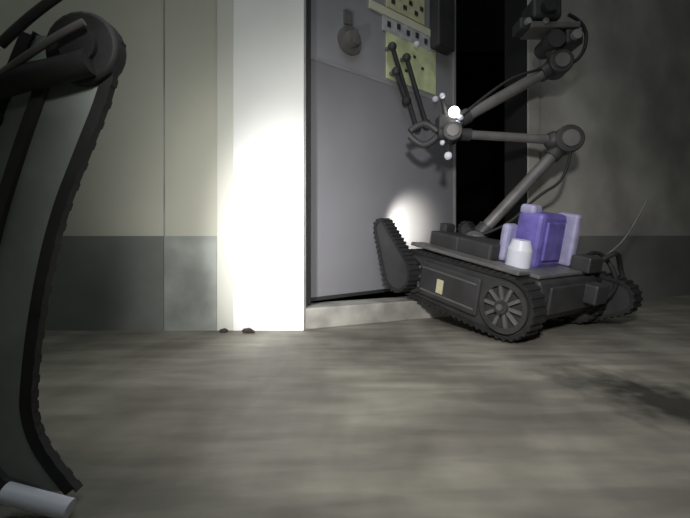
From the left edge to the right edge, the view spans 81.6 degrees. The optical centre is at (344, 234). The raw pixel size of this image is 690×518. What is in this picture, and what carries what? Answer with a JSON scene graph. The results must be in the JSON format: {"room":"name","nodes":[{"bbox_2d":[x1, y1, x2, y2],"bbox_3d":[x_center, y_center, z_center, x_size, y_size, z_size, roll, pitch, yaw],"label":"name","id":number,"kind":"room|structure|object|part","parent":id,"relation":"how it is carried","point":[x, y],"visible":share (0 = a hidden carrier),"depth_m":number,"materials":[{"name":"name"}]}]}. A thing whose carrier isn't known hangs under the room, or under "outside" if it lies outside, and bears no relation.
{"room":"industrial building corridor","nodes":[
{"label":"industrial building corridor","id":0,"kind":"room"},
{"bbox_2d":[0,0,216,235],"bbox_3d":[-1.320,-0.950,1.312,2.360,2.500,0.095,0,0,0],"label":"wall","id":1,"kind":"structure","parent":0,"point":[120,192],"depth_m":1.26,"materials":[{"name":"paint"}]},
{"bbox_2d":[44,236,163,329],"bbox_3d":[-1.535,0.151,1.261,1.930,0.297,0.008,0,0,0],"label":"wall panel","id":2,"kind":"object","parent":1,"relation":"attached to","point":[99,282],"depth_m":1.26,"materials":[{"name":"paint"}]},
{"bbox_2d":[163,0,164,235],"bbox_3d":[-0.571,-1.099,1.264,0.004,2.203,0.003,0,0,0],"label":"trim","id":3,"kind":"structure","parent":1,"relation":"attached to","point":[163,0],"depth_m":1.26,"materials":[{"name":"paint"}]},
{"bbox_2d":[164,236,216,330],"bbox_3d":[-0.485,0.151,1.260,0.165,0.297,0.009,0,0,0],"label":"wall panel","id":4,"kind":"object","parent":1,"relation":"attached to","point":[190,262],"depth_m":1.26,"materials":[{"name":"paint"}]},
{"bbox_2d":[217,0,232,330],"bbox_3d":[-0.376,-0.950,1.259,0.052,2.500,0.012,0,0,0],"label":"wall trim","id":5,"kind":"object","parent":1,"relation":"attached to","point":[224,7],"visible":0.9,"depth_m":1.25,"materials":[{"name":"paint"}]},
{"bbox_2d":[304,296,449,329],"bbox_3d":[0.275,0.266,1.478,0.883,0.068,0.432,0,0,0],"label":"door sill","id":6,"kind":"object","parent":1,"relation":"attached to","point":[378,310],"depth_m":1.35,"materials":[{"name":"grey concrete"}]},
{"bbox_2d":[311,0,453,297],"bbox_3d":[0.195,-0.760,1.574,0.800,1.960,0.087,0,0,-39],"label":"door","id":7,"kind":"structure","parent":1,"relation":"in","point":[365,168],"depth_m":1.48,"materials":[{"name":"grey paint"}]},
{"bbox_2d":[0,291,689,517],"bbox_3d":[0.500,0.350,1.000,7.000,0.100,8.000,0,0,0],"label":"floor","id":8,"kind":"structure","parent":0,"point":[441,417],"depth_m":0.66,"materials":[{"name":"concrete"}]},
{"bbox_2d":[0,0,126,517],"bbox_3d":[-0.352,0.021,0.435,0.207,0.554,0.050,0,0,0],"label":"flipper arm","id":9,"kind":"object","parent":8,"relation":"on","point":[57,89],"visible":1,"depth_m":0.45,"materials":[{"name":"black rubber"}]},
{"bbox_3d":[-0.331,-0.226,0.420,0.069,0.060,0.010,0,0,0],"label":"tip rail","id":10,"kind":"part","parent":9,"relation":"part of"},
{"bbox_3d":[-0.319,-0.196,0.420,0.092,0.062,0.008,0,0,0],"label":"tip rail","id":11,"kind":"part","parent":9,"relation":"part of","materials":[{"name":"grey metal"}]},
{"bbox_3d":[-0.353,0.032,0.452,0.191,0.513,0.008,0,0,0],"label":"plate","id":12,"kind":"part","parent":9,"relation":"part of","materials":[{"name":"grey metal"}]},
{"bbox_2d":[219,328,227,332],"bbox_3d":[-0.375,0.295,1.235,0.025,0.015,0.022,0,0,25],"label":"debris","id":13,"kind":"object","parent":8,"relation":"on","point":[224,330],"visible":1,"depth_m":1.23,"materials":[{"name":"stone"}]},
{"bbox_2d":[241,328,251,332],"bbox_3d":[-0.301,0.295,1.230,0.034,0.017,0.025,0,0,0],"label":"debris","id":14,"kind":"object","parent":8,"relation":"on","point":[245,330],"visible":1,"depth_m":1.22,"materials":[{"name":"stone"}]},
{"bbox_2d":[373,0,647,341],"bbox_3d":[0.560,-0.255,1.419,0.618,1.100,0.728,0,0,-40],"label":"robot","id":15,"kind":"object","parent":8,"relation":"on","point":[506,288],"visible":1,"depth_m":1.30,"materials":[{"name":"black metal"}]},
{"bbox_3d":[0.178,0.073,1.444,0.031,0.219,0.199,0,10,-35],"label":"flipper plate","id":16,"kind":"part","parent":15,"relation":"part of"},
{"bbox_3d":[0.342,-0.445,1.385,0.016,0.068,0.050,0,0,34],"label":"wrist lamp stem","id":17,"kind":"part","parent":15,"relation":"part of","materials":[{"name":"grey metal"}]},
{"bbox_2d":[444,152,451,159],"bbox_3d":[0.352,-0.270,1.365,0.028,0.028,0.028,0,11,-35],"label":"lamp","id":18,"kind":"object","parent":15,"relation":"attached to","point":[448,155],"depth_m":1.36,"materials":[{"name":"white plastic"}]},
{"bbox_3d":[0.357,-0.291,1.385,0.016,0.052,0.044,0,0,18],"label":"wrist lamp stem","id":19,"kind":"part","parent":15,"relation":"part of","materials":[{"name":"black metal"}]},
{"bbox_2d":[448,106,459,117],"bbox_3d":[0.372,-0.420,1.365,0.038,0.038,0.038,0,11,-35],"label":"lamp","id":20,"kind":"object","parent":15,"relation":"on","point":[454,112],"depth_m":1.35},
{"bbox_3d":[0.569,0.073,1.716,0.022,0.219,0.199,0,10,-35],"label":"flipper plate","id":21,"kind":"part","parent":15,"relation":"part of","materials":[{"name":"grey metal"}]},
{"bbox_3d":[0.366,0.169,1.276,0.043,0.160,0.513,0,10,-35],"label":"track plate","id":22,"kind":"part","parent":15,"relation":"part of","materials":[{"name":"grey metal"}]},
{"bbox_3d":[0.558,-0.490,1.400,0.393,0.245,0.040,0,0,0],"label":"arm","id":23,"kind":"part","parent":15,"relation":"part of","materials":[{"name":"grey metal"}]},
{"bbox_3d":[0.579,-0.345,1.410,0.415,0.052,0.032,0,0,-3],"label":"arm","id":24,"kind":"part","parent":15,"relation":"part of","materials":[{"name":"grey metal"}]},
{"bbox_2d":[505,238,532,268],"bbox_3d":[0.525,0.054,1.204,0.072,0.080,0.072,0,10,-35],"label":"canister","id":25,"kind":"object","parent":15,"relation":"on","point":[519,253],"depth_m":1.18,"materials":[{"name":"plastic"}]},
{"bbox_3d":[0.625,-0.155,1.440,0.354,0.388,0.042,0,0,7],"label":"arm","id":26,"kind":"part","parent":15,"relation":"part of","materials":[{"name":"grey metal"}]},
{"bbox_3d":[0.550,0.082,1.352,0.310,0.012,0.400,0,10,-35],"label":"deck plate","id":27,"kind":"part","parent":15,"relation":"part of","materials":[{"name":"grey metal"}]},
{"bbox_3d":[0.715,-0.665,1.400,0.060,0.060,0.100,0,0,0],"label":"head tilt motor","id":28,"kind":"part","parent":15,"relation":"part of","materials":[{"name":"black metal"}]},
{"bbox_3d":[0.715,-0.715,1.400,0.170,0.022,0.090,0,0,0],"label":"head plate","id":29,"kind":"part","parent":15,"relation":"part of","materials":[{"name":"grey metal"}]},
{"bbox_3d":[0.643,0.021,1.236,0.100,0.120,0.010,0,11,-35],"label":"violet case panel","id":30,"kind":"part","parent":15,"relation":"part of","materials":[{"name":"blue plastic"}]},
{"bbox_3d":[0.670,0.185,1.181,0.260,0.080,0.010,0,10,-35],"label":"panel","id":31,"kind":"part","parent":15,"relation":"part of","materials":[{"name":"grey metal"}]},
{"bbox_3d":[0.676,0.169,1.492,0.025,0.160,0.513,0,10,-35],"label":"track plate","id":32,"kind":"part","parent":15,"relation":"part of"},
{"bbox_3d":[0.853,0.210,1.347,0.043,0.148,0.202,0,10,-35],"label":"flipper plate","id":33,"kind":"part","parent":15,"relation":"part of","materials":[{"name":"grey metal"}]},
{"bbox_2d":[456,52,504,239],"bbox_3d":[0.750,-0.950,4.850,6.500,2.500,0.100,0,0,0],"label":"doorway","id":34,"kind":"structure","parent":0,"point":[480,164],"depth_m":4.80,"materials":[{"name":"black"}]},
{"bbox_2d":[456,0,504,51],"bbox_3d":[0.500,-2.250,1.000,7.000,0.100,8.000,0,0,0],"label":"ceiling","id":35,"kind":"structure","parent":0,"point":[480,24],"depth_m":4.21,"materials":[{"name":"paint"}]},
{"bbox_2d":[539,0,689,235],"bbox_3d":[2.227,-0.950,2.266,3.275,2.500,0.100,0,0,-22],"label":"wall","id":36,"kind":"structure","parent":0,"point":[628,93],"depth_m":1.83,"materials":[{"name":"paint"}]},
{"bbox_2d":[576,236,689,298],"bbox_3d":[2.275,0.151,2.228,3.215,0.297,0.008,0,0,-22],"label":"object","id":37,"kind":"structure","parent":36,"relation":"attached to","point":[659,265],"depth_m":1.89,"materials":[{"name":"paint"}]},
{"bbox_3d":[0.280,-1.980,1.480,0.895,0.440,0.439,0,0,0],"label":"lintel","id":38,"kind":"object","parent":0,"visible":0},
{"bbox_2d":[233,0,538,330],"bbox_3d":[0.178,-0.950,1.537,1.192,2.500,0.304,0,0,-22],"label":"door frame","id":39,"kind":"structure","parent":38,"relation":"attached to","point":[270,36],"depth_m":1.25,"materials":[{"name":"white paint"}]},
{"bbox_3d":[-0.239,-0.950,1.258,0.222,2.500,0.015,0,0,0],"label":"casing","id":40,"kind":"part","parent":39,"relation":"part of","materials":[{"name":"white paint"}]},
{"bbox_2d":[307,0,310,303],"bbox_3d":[-0.118,-0.767,1.308,0.012,1.985,0.015,0,0,0],"label":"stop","id":41,"kind":"object","parent":39,"relation":"attached to","point":[308,1],"visible":1,"depth_m":1.30,"materials":[{"name":"black metal"}]},
{"bbox_2d":[337,9,361,55],"bbox_3d":[0.027,-0.723,1.416,0.100,0.155,0.052,0,0,-39],"label":"lock","id":42,"kind":"object","parent":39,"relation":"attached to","point":[348,37],"visible":1,"depth_m":1.41,"materials":[{"name":"grey metal"}]},
{"bbox_2d":[311,289,390,300],"bbox_3d":[0.194,0.214,1.576,0.800,0.012,0.003,0,0,-39],"label":"seal","id":43,"kind":"object","parent":39,"relation":"attached to","point":[379,290],"visible":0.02,"depth_m":1.43,"materials":[{"name":"black rubber"}]},
{"bbox_3d":[0.192,-0.589,1.577,0.800,0.008,0.006,0,0,-39],"label":"middle rail line","id":44,"kind":"part","parent":39,"relation":"part of","materials":[{"name":"grey metal"}]},
{"bbox_2d":[369,0,429,35],"bbox_3d":[0.228,-0.865,1.605,0.350,0.030,0.008,0,0,-39],"label":"notice","id":45,"kind":"object","parent":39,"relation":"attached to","point":[373,5],"visible":1,"depth_m":1.58,"materials":[{"name":"paper"}]},
{"bbox_2d":[386,0,423,25],"bbox_3d":[0.247,-0.953,1.621,0.220,0.135,0.008,0,0,-39],"label":"notice","id":46,"kind":"object","parent":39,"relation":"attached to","point":[397,7],"visible":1,"depth_m":1.63,"materials":[{"name":"yellow paper"}]},
{"bbox_2d":[387,0,427,71],"bbox_3d":[0.257,-0.806,1.624,0.238,0.293,0.007,0,0,-39],"label":"notice marks","id":47,"kind":"object","parent":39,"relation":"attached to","point":[392,1],"visible":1,"depth_m":1.62,"materials":[{"name":"black paint"}]},
{"bbox_2d":[382,14,435,52],"bbox_3d":[0.270,-0.820,1.641,0.320,0.060,0.005,0,0,-39],"label":"sheet","id":48,"kind":"object","parent":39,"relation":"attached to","point":[401,33],"visible":0.79,"depth_m":1.61,"materials":[{"name":"grey metal"}]},
{"bbox_2d":[386,31,435,94],"bbox_3d":[0.277,-0.700,1.647,0.300,0.180,0.004,0,0,-39],"label":"sheet","id":49,"kind":"object","parent":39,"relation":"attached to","point":[425,79],"visible":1,"depth_m":1.66,"materials":[{"name":"yellow metal"}]},
{"bbox_2d":[413,41,419,47],"bbox_3d":[0.289,-0.770,1.616,0.026,0.026,0.026,0,0,-39],"label":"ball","id":50,"kind":"object","parent":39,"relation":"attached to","point":[416,44],"visible":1,"depth_m":1.61,"materials":[{"name":"plastic"}]},
{"bbox_2d":[432,96,438,102],"bbox_3d":[0.390,-0.585,1.723,0.028,0.028,0.028,0,0,-39],"label":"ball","id":51,"kind":"object","parent":39,"relation":"attached to","point":[435,99],"visible":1,"depth_m":1.71,"materials":[{"name":"plastic"}]},
{"bbox_2d":[430,0,454,54],"bbox_3d":[0.421,-0.950,1.732,0.110,0.300,0.054,0,0,-39],"label":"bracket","id":52,"kind":"object","parent":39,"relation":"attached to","point":[442,12],"visible":1,"depth_m":1.70,"materials":[{"name":"black metal"}]},
{"bbox_2d":[453,0,455,231],"bbox_3d":[0.487,-0.760,1.841,0.014,1.960,0.046,0,0,-39],"label":"strip","id":53,"kind":"object","parent":39,"relation":"attached to","point":[454,52],"visible":0.11,"depth_m":1.82,"materials":[{"name":"metal"}]},
{"label":"lever mount","id":54,"kind":"object","parent":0,"visible":0},
{"bbox_2d":[391,49,416,123],"bbox_3d":[0.235,-0.578,1.572,0.156,0.293,0.018,0,0,-39],"label":"rod","id":55,"kind":"object","parent":54,"relation":"attached to","point":[394,53],"visible":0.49,"depth_m":1.56,"materials":[{"name":"black metal"}]},
{"label":"lever mount","id":56,"kind":"object","parent":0,"visible":0},
{"bbox_2d":[406,60,426,120],"bbox_3d":[0.289,-0.580,1.616,0.136,0.248,0.018,0,0,-39],"label":"rod","id":57,"kind":"object","parent":56,"relation":"attached to","point":[408,64],"visible":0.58,"depth_m":1.61,"materials":[{"name":"black metal"}]},
{"label":"lever mount","id":58,"kind":"object","parent":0,"visible":0},
{"bbox_2d":[395,74,406,96],"bbox_3d":[0.220,-0.580,1.560,0.075,0.109,0.018,0,0,-39],"label":"rod","id":59,"kind":"object","parent":58,"relation":"attached to","point":[398,78],"visible":0.81,"depth_m":1.55,"materials":[{"name":"black metal"}]},
{"bbox_2d":[402,96,410,105],"bbox_3d":[0.243,-0.530,1.579,0.038,0.038,0.038,0,0,-39],"label":"ball","id":60,"kind":"object","parent":59,"relation":"attached to","point":[406,101],"visible":1,"depth_m":1.56,"materials":[{"name":"black rubber"}]}
]}

